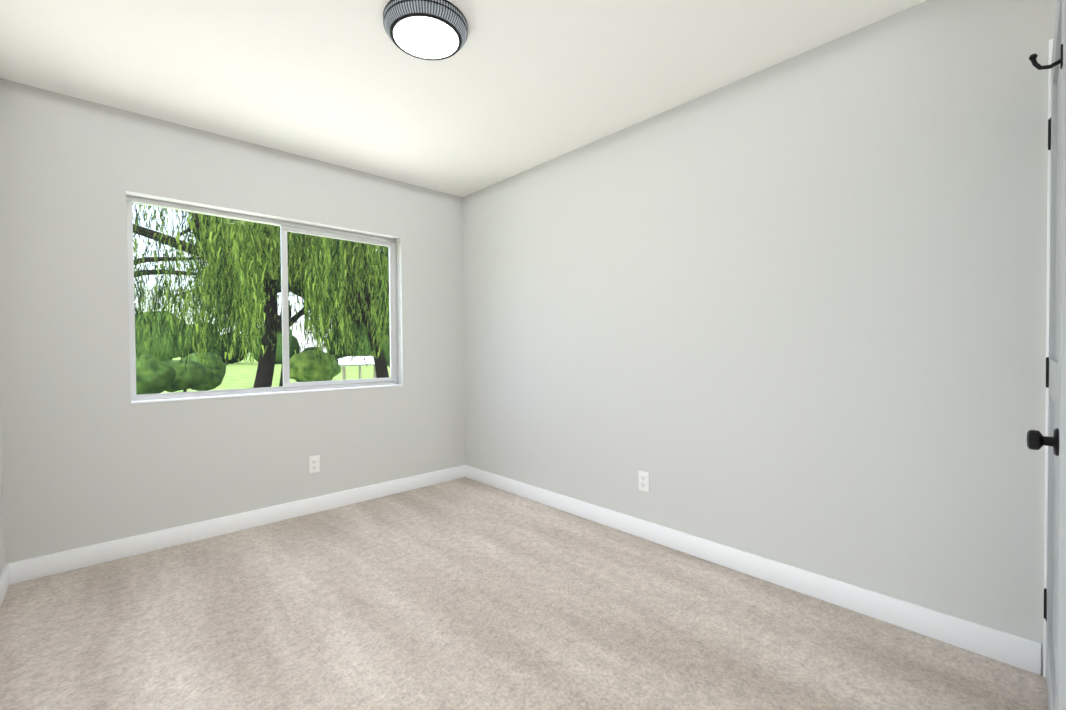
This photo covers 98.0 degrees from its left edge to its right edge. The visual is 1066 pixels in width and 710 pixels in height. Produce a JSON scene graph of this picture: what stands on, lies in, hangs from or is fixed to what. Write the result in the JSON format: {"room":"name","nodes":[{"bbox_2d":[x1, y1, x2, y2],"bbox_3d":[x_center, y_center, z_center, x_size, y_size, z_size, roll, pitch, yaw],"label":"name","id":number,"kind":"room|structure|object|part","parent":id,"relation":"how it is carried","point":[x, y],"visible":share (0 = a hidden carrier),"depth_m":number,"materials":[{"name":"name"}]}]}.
{"room":"empty bedroom","nodes":[
{"label":"empty bedroom","id":0,"kind":"room"},
{"bbox_2d":[0,399,4,573],"bbox_3d":[-1.068,-0.091,0.521,0.150,2.415,4.753,-1,1,-43],"label":"wall","id":1,"kind":"structure","parent":0,"point":[2,557],"depth_m":2.18,"materials":[{"name":"grey paint"}]},
{"bbox_2d":[0,561,15,607],"bbox_3d":[-0.999,1.062,0.594,0.014,0.105,4.453,-1,1,-43],"label":"baseboard","id":2,"kind":"structure","parent":1,"relation":"attached to","point":[8,574],"depth_m":2.17,"materials":[{"name":"white paint"}]},
{"bbox_2d":[0,78,464,563],"bbox_3d":[-1.618,-0.128,3.158,2.651,2.415,0.150,-1,1,-43],"label":"wall","id":3,"kind":"structure","parent":0,"point":[92,454],"depth_m":2.58,"materials":[{"name":"grey paint"}]},
{"bbox_2d":[16,465,463,582],"bbox_3d":[-1.555,1.027,3.112,2.580,0.105,0.017,-1,1,-43],"label":"baseboard","id":4,"kind":"structure","parent":3,"relation":"attached to","point":[68,560],"depth_m":2.75,"materials":[{"name":"white paint"}]},
{"bbox_2d":[126,195,402,403],"bbox_3d":[-1.653,-0.323,3.111,1.608,1.154,0.139,-1,1,-43],"label":"window unit","id":5,"kind":"structure","parent":3,"relation":"in","point":[287,387],"depth_m":3.12,"materials":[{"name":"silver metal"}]},
{"bbox_3d":[-1.631,0.249,3.101,1.608,0.010,0.089,-1,1,-43],"label":"sill","id":6,"kind":"part","parent":5,"relation":"part of","materials":[{"name":"white paint"}]},
{"bbox_2d":[309,455,319,472],"bbox_3d":[-1.496,0.748,3.171,0.070,0.115,0.009,-1,1,-43],"label":"electrical outlet","id":7,"kind":"object","parent":3,"relation":"attached to","point":[314,464],"visible":1,"depth_m":3.17,"materials":[{"name":"white plastic"}]},
{"bbox_2d":[0,0,926,196],"bbox_3d":[-0.056,-1.397,1.457,2.951,0.150,4.753,-1,1,-43],"label":"ceiling","id":8,"kind":"structure","parent":0,"point":[510,88],"depth_m":2.14,"materials":[{"name":"white paint"}]},
{"bbox_2d":[383,0,467,59],"bbox_3d":[-0.427,-1.290,1.856,0.330,0.071,0.330,-1,1,-43],"label":"lamp","id":9,"kind":"object","parent":8,"relation":"attached to","point":[429,29],"visible":1,"depth_m":1.79,"materials":[{"name":"corrugated galvanized steel"},{"name":"glass"}]},
{"bbox_2d":[393,16,458,58],"bbox_3d":[-0.427,-1.261,1.856,0.258,0.014,0.258,-1,1,-43],"label":"diffuser","id":10,"kind":"object","parent":9,"relation":"attached to","point":[421,37],"depth_m":1.83,"materials":[{"name":"white glass"}]},
{"bbox_2d":[0,477,1047,709],"bbox_3d":[-0.035,1.168,1.497,2.951,0.150,4.753,-1,1,-43],"label":"floor","id":11,"kind":"structure","parent":0,"point":[464,593],"depth_m":1.83,"materials":[{"name":"carpet"}]},
{"bbox_2d":[462,0,1056,673],"bbox_3d":[0.977,-0.138,2.434,0.150,2.415,4.753,-1,1,-43],"label":"wall","id":12,"kind":"structure","parent":0,"point":[790,312],"depth_m":2.04,"materials":[{"name":"grey paint"}]},
{"bbox_2d":[638,471,648,491],"bbox_3d":[0.643,0.735,2.696,0.009,0.115,0.070,-1,1,-43],"label":"electrical outlet","id":13,"kind":"object","parent":12,"relation":"attached to","point":[643,480],"visible":1,"depth_m":2.69,"materials":[{"name":"white plastic"}]},
{"bbox_2d":[464,465,1040,674],"bbox_3d":[0.558,1.015,2.791,0.014,0.105,3.373,-1,1,-43],"label":"baseboard","id":14,"kind":"structure","parent":12,"relation":"attached to","point":[1010,649],"depth_m":2.05,"materials":[{"name":"white paint"}]},
{"bbox_2d":[1043,39,1052,677],"bbox_3d":[2.101,0.024,1.225,0.166,2.110,1.000,-1,1,-43],"label":"door frame","id":15,"kind":"structure","parent":12,"relation":"attached to","point":[1047,349],"depth_m":1.53,"materials":[{"name":"white paint"}]},
{"bbox_2d":[1044,0,1065,709],"bbox_3d":[1.415,0.064,1.241,0.816,2.025,0.042,-1,1,-43],"label":"door","id":16,"kind":"structure","parent":12,"relation":"in","point":[1056,615],"depth_m":1.26,"materials":[{"name":"grey paint"}]},
{"bbox_2d":[1027,428,1058,455],"bbox_3d":[1.164,0.191,1.002,0.060,0.060,0.131,-1,1,-43],"label":"door knob","id":17,"kind":"object","parent":16,"relation":"attached to","point":[1037,440],"depth_m":1.02,"materials":[{"name":"black metal"}]},
{"bbox_2d":[1029,44,1062,69],"bbox_3d":[1.113,-0.639,1.007,0.022,0.047,0.050,-1,1,-43],"label":"hook","id":18,"kind":"object","parent":16,"relation":"attached to","point":[1034,62],"visible":1,"depth_m":1.00,"materials":[{"name":"black metal"}]},
{"bbox_3d":[1.694,0.053,1.513,0.036,1.650,0.026,-1,1,-43],"label":"door hinges","id":19,"kind":"part","parent":16,"relation":"part of","materials":[{"name":"black metal"}]},
{"label":"outside","id":20,"kind":"structure","parent":0,"visible":0},
{"bbox_2d":[161,354,389,392],"bbox_3d":[-167.212,1.221,214.844,550.000,3.250,664.453,-1,1,-43],"label":"ground","id":21,"kind":"structure","parent":20,"point":[240,375],"depth_m":88.35,"materials":[{"name":"green plant"}]},
{"bbox_2d":[132,203,389,394],"bbox_3d":[-58.592,-4.965,115.081,483.222,22.186,228.310,-1,1,-43],"label":"trees","id":22,"kind":"object","parent":21,"relation":"on","point":[334,271],"depth_m":13.38,"materials":[{"name":"green plant"}]},
{"bbox_2d":[338,356,375,379],"bbox_3d":[-19.462,2.234,52.115,7.000,4.200,5.800,-1,1,-43],"label":"shelter","id":23,"kind":"object","parent":21,"relation":"on","point":[344,362],"depth_m":49.99,"materials":[{"name":"beige"}]}
]}

